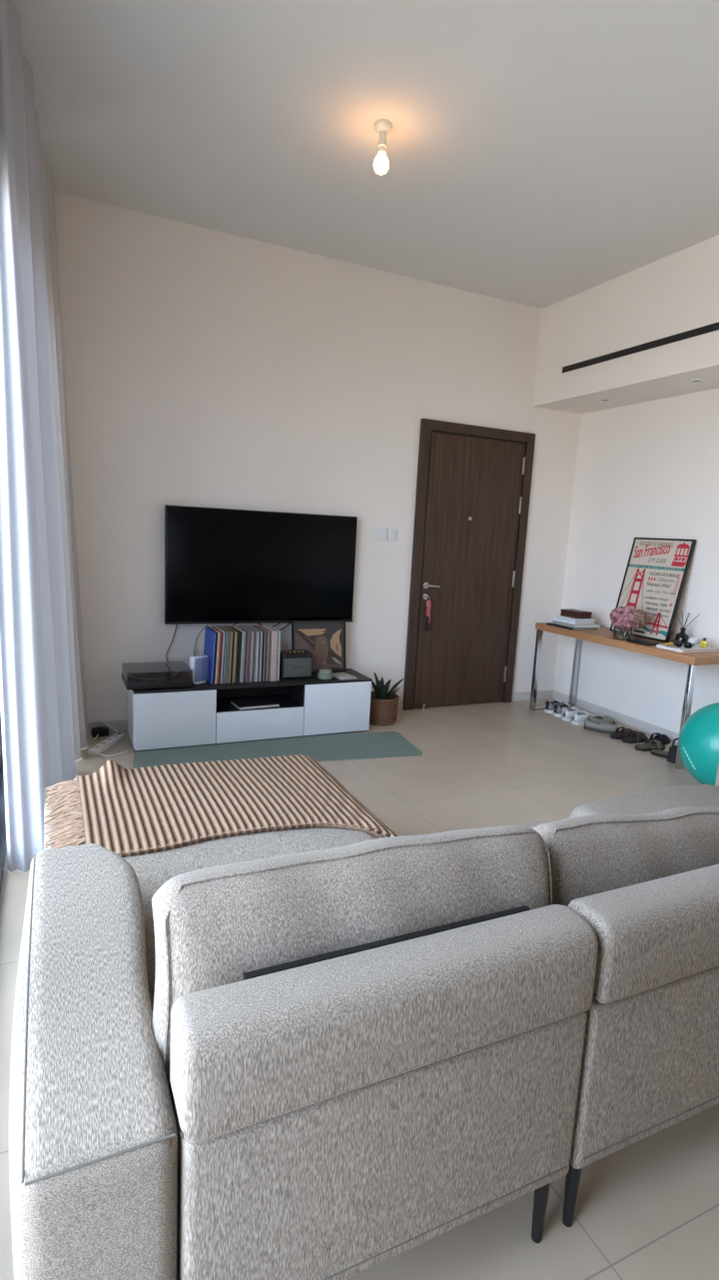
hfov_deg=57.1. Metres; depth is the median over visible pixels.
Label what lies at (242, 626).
record sleeve
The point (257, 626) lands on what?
record sleeve
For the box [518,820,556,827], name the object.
seat cushion
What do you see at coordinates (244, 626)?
record sleeve
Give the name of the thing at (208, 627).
record sleeve
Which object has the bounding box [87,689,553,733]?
baseboard
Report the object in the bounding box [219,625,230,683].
record sleeve
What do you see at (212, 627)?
record sleeve
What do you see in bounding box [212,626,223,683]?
record sleeve
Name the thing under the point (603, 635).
console table
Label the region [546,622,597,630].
book
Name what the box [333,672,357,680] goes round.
paperback book
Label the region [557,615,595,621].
book
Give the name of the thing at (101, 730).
power adapter
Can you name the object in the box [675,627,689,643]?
bottle
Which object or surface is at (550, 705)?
sneaker
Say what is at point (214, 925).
cushion
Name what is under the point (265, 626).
record sleeve
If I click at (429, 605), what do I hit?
bunch
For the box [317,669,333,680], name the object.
lidded jar
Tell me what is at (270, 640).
record sleeve
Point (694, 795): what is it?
seat cushion
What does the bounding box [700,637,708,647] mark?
perfume bottle
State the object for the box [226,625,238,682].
record sleeve
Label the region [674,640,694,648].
sunglasses
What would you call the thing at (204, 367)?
wall
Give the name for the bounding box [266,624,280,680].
record sleeve
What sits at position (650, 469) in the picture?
wall
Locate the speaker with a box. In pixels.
[278,649,312,679]
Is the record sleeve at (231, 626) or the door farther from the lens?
the door
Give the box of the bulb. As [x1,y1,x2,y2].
[373,118,392,174]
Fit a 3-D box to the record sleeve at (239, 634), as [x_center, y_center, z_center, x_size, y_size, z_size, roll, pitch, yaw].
[-0.959,0.106,5.021,0.012,0.380,0.313,0,9,-25]
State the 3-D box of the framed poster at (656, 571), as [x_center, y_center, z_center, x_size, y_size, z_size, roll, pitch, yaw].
[2.444,-0.438,5.545,0.196,0.828,0.600,-1,10,-25]
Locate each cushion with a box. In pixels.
[43,793,375,1114]
[151,825,552,1105]
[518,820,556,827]
[531,807,718,906]
[569,784,718,817]
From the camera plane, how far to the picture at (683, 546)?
5.33 m
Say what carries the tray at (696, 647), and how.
on the console table
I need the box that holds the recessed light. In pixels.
[689,378,704,382]
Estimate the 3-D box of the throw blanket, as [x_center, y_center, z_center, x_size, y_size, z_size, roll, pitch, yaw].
[-0.588,0.711,2.668,1.281,0.246,0.972,-1,10,-25]
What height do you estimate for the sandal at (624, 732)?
0.086 m
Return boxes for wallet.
[627,638,659,645]
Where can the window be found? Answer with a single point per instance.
(3, 841)
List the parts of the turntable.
platter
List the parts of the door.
handle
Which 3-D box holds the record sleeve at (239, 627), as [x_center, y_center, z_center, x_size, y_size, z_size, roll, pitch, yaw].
[-0.898,0.103,5.058,0.011,0.379,0.313,0,10,-25]
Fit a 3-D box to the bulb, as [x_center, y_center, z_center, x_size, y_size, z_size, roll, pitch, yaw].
[0.117,-2.544,3.426,0.092,0.230,0.092,-1,10,-25]
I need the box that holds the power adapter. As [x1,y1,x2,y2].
[90,726,108,737]
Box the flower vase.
[609,605,649,640]
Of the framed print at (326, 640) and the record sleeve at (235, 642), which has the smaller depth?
the record sleeve at (235, 642)
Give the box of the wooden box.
[560,608,592,618]
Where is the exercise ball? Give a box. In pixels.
[678,702,718,786]
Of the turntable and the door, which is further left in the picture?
the turntable
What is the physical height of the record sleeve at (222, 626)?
0.382 m
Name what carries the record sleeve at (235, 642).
on the tv stand
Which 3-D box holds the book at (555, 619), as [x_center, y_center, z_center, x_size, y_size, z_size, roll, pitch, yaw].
[1.944,-0.175,5.992,0.250,0.024,0.270,-2,10,-28]
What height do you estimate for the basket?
0.232 m
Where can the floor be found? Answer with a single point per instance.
(647, 1209)
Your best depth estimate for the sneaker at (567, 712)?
5.98 m
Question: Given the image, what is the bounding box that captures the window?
[0,707,6,894]
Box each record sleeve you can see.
[203,626,215,684]
[207,626,217,684]
[209,626,219,684]
[211,626,221,684]
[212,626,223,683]
[214,625,224,683]
[216,625,227,683]
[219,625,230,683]
[219,626,229,683]
[221,625,232,683]
[223,625,234,683]
[225,625,236,683]
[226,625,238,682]
[230,625,242,682]
[230,626,240,682]
[232,625,243,682]
[233,625,245,682]
[235,625,247,682]
[238,626,249,682]
[239,625,251,682]
[241,625,253,682]
[243,625,255,682]
[245,625,257,681]
[246,625,258,681]
[247,625,260,681]
[249,625,262,681]
[252,625,264,681]
[253,625,265,681]
[255,625,267,681]
[256,625,269,681]
[258,625,271,681]
[260,625,273,681]
[263,625,275,681]
[264,625,277,681]
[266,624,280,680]
[266,625,278,680]
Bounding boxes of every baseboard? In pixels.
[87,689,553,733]
[552,690,679,743]
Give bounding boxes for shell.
[688,636,698,644]
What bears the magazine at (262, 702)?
on the tv stand
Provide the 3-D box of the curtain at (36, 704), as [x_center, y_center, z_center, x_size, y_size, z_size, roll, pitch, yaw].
[-1.605,-0.869,3.296,0.256,3.643,1.337,-1,10,-21]
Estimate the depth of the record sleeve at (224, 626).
4.87 m
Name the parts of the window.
sash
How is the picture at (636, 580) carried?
attached to the framed poster at (656, 571)
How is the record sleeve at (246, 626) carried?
on the tv stand
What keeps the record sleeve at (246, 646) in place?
on the tv stand
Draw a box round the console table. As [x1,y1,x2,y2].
[529,622,718,769]
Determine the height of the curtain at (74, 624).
3.643 m
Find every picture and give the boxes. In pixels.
[626,568,668,635]
[671,541,690,566]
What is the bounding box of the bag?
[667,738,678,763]
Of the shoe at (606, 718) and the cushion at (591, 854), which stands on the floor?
the shoe at (606, 718)
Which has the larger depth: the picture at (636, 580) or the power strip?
the picture at (636, 580)
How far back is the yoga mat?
4.79 m
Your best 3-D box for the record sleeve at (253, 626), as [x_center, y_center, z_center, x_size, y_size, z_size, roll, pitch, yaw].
[-0.790,0.100,5.097,0.010,0.383,0.313,-1,10,-25]
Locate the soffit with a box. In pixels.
[533,234,718,413]
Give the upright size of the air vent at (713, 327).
0.049 m
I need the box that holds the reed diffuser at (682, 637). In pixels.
[675,610,700,643]
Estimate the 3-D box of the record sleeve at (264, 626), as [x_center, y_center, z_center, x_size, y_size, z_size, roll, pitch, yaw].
[-0.712,0.098,5.134,0.011,0.385,0.313,-1,10,-25]
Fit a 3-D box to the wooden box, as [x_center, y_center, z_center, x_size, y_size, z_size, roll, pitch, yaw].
[1.975,-0.240,6.029,0.154,0.058,0.234,-2,10,-27]
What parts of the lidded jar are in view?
lid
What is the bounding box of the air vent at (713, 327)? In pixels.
[562,321,718,372]
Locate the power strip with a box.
[88,732,124,755]
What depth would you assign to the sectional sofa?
1.24 m
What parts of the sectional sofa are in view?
arm, panel, leg, leg, panel, arm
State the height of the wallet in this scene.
0.022 m
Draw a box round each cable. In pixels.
[91,720,118,732]
[99,751,127,756]
[165,624,177,661]
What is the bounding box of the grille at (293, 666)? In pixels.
[283,657,311,677]
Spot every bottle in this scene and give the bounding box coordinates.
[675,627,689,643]
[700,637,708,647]
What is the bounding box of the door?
[402,418,535,710]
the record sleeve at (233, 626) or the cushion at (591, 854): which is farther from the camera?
the record sleeve at (233, 626)
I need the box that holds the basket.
[369,691,399,726]
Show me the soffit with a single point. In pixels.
(676, 293)
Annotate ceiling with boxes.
[10,0,718,308]
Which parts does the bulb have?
bulb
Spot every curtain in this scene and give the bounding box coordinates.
[0,0,75,872]
[39,141,88,760]
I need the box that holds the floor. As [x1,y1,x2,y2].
[0,698,718,1279]
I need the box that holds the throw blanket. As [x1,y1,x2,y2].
[43,754,398,857]
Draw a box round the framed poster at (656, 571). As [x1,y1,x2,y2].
[609,537,696,642]
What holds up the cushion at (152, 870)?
on the sectional sofa
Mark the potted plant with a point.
(384, 702)
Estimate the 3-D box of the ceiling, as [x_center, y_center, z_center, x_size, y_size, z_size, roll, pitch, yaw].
[1.671,-2.335,1.554,5.215,0.120,8.449,-1,10,-25]
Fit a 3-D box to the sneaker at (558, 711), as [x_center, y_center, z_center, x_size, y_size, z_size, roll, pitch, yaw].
[1.930,0.645,6.168,0.284,0.112,0.123,-2,10,-27]
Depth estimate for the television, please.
5.18 m
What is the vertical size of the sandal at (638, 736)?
0.086 m
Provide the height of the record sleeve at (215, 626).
0.385 m
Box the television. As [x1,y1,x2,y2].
[164,504,357,624]
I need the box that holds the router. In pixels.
[189,654,208,684]
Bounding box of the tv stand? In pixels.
[126,668,372,750]
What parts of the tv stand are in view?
panel, door, panel, drawer, door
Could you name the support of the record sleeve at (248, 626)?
on the tv stand
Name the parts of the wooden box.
lid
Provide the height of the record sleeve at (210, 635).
0.384 m
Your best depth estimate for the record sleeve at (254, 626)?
4.98 m
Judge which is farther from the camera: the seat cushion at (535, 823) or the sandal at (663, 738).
the sandal at (663, 738)
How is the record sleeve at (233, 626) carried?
on the tv stand
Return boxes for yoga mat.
[132,731,422,768]
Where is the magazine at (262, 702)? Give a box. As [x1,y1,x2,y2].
[230,697,279,710]
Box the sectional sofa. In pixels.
[8,762,718,1279]
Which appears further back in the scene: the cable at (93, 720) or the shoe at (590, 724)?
the shoe at (590, 724)
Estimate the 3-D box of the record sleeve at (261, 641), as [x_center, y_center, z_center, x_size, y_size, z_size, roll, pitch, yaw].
[-0.803,0.100,5.094,0.012,0.384,0.313,-1,10,-25]
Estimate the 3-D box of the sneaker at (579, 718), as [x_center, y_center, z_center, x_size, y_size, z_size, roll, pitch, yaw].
[2.022,0.689,5.926,0.284,0.112,0.123,-1,10,-22]
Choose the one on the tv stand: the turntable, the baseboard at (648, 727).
the turntable
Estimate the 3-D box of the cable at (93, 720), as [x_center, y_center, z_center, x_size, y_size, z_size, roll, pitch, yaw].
[-1.883,0.643,4.924,0.237,0.076,0.052,5,10,14]
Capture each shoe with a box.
[584,717,620,734]
[588,715,615,724]
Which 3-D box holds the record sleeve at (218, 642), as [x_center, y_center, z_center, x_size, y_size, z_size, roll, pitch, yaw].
[-1.100,0.109,4.954,0.030,0.382,0.313,-1,10,-25]
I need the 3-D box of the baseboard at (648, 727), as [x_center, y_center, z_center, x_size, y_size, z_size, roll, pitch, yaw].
[3.706,1.239,3.179,0.012,0.085,8.137,-1,10,-25]
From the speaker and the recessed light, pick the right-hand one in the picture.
the recessed light
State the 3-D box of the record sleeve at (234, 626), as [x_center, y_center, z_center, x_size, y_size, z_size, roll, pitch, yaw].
[-0.923,0.103,5.046,0.011,0.382,0.313,0,9,-25]
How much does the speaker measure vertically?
0.218 m
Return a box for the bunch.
[424,596,431,630]
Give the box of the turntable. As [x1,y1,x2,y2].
[121,661,192,690]
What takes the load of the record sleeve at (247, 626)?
on the tv stand
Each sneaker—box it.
[544,699,565,713]
[553,703,575,717]
[561,706,583,721]
[570,710,596,725]
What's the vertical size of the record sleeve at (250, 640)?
0.381 m
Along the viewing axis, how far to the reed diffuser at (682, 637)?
5.21 m
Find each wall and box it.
[54,191,581,722]
[553,387,718,733]
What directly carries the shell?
on the tray at (696, 647)
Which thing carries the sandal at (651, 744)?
on the floor
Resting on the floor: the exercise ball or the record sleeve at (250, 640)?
the exercise ball
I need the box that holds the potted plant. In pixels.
[369,672,404,726]
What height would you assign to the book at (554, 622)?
0.030 m
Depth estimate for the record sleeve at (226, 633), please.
4.85 m
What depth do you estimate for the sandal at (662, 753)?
5.10 m
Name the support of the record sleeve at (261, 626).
on the tv stand
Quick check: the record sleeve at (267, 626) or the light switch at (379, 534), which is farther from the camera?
the light switch at (379, 534)
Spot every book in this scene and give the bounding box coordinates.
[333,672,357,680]
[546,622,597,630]
[552,617,594,624]
[552,620,600,627]
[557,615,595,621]
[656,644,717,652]
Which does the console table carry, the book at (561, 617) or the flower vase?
the flower vase
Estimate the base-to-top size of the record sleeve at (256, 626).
0.381 m
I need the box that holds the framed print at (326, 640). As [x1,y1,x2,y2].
[291,620,346,671]
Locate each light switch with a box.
[373,527,387,540]
[387,528,397,541]
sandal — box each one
[610,726,634,739]
[622,730,648,743]
[635,740,665,751]
[644,732,670,745]
[650,749,668,758]
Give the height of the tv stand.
0.434 m
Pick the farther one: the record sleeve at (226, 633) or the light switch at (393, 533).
the light switch at (393, 533)
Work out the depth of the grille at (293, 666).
5.11 m
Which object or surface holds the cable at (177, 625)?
hanging from the television
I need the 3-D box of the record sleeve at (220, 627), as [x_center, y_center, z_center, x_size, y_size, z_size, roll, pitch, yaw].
[-1.039,0.106,4.990,0.027,0.382,0.313,-1,10,-25]
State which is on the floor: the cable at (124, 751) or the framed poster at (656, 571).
the cable at (124, 751)
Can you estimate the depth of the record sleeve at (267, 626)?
5.01 m
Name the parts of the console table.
leg, leg, leg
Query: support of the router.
on the tv stand

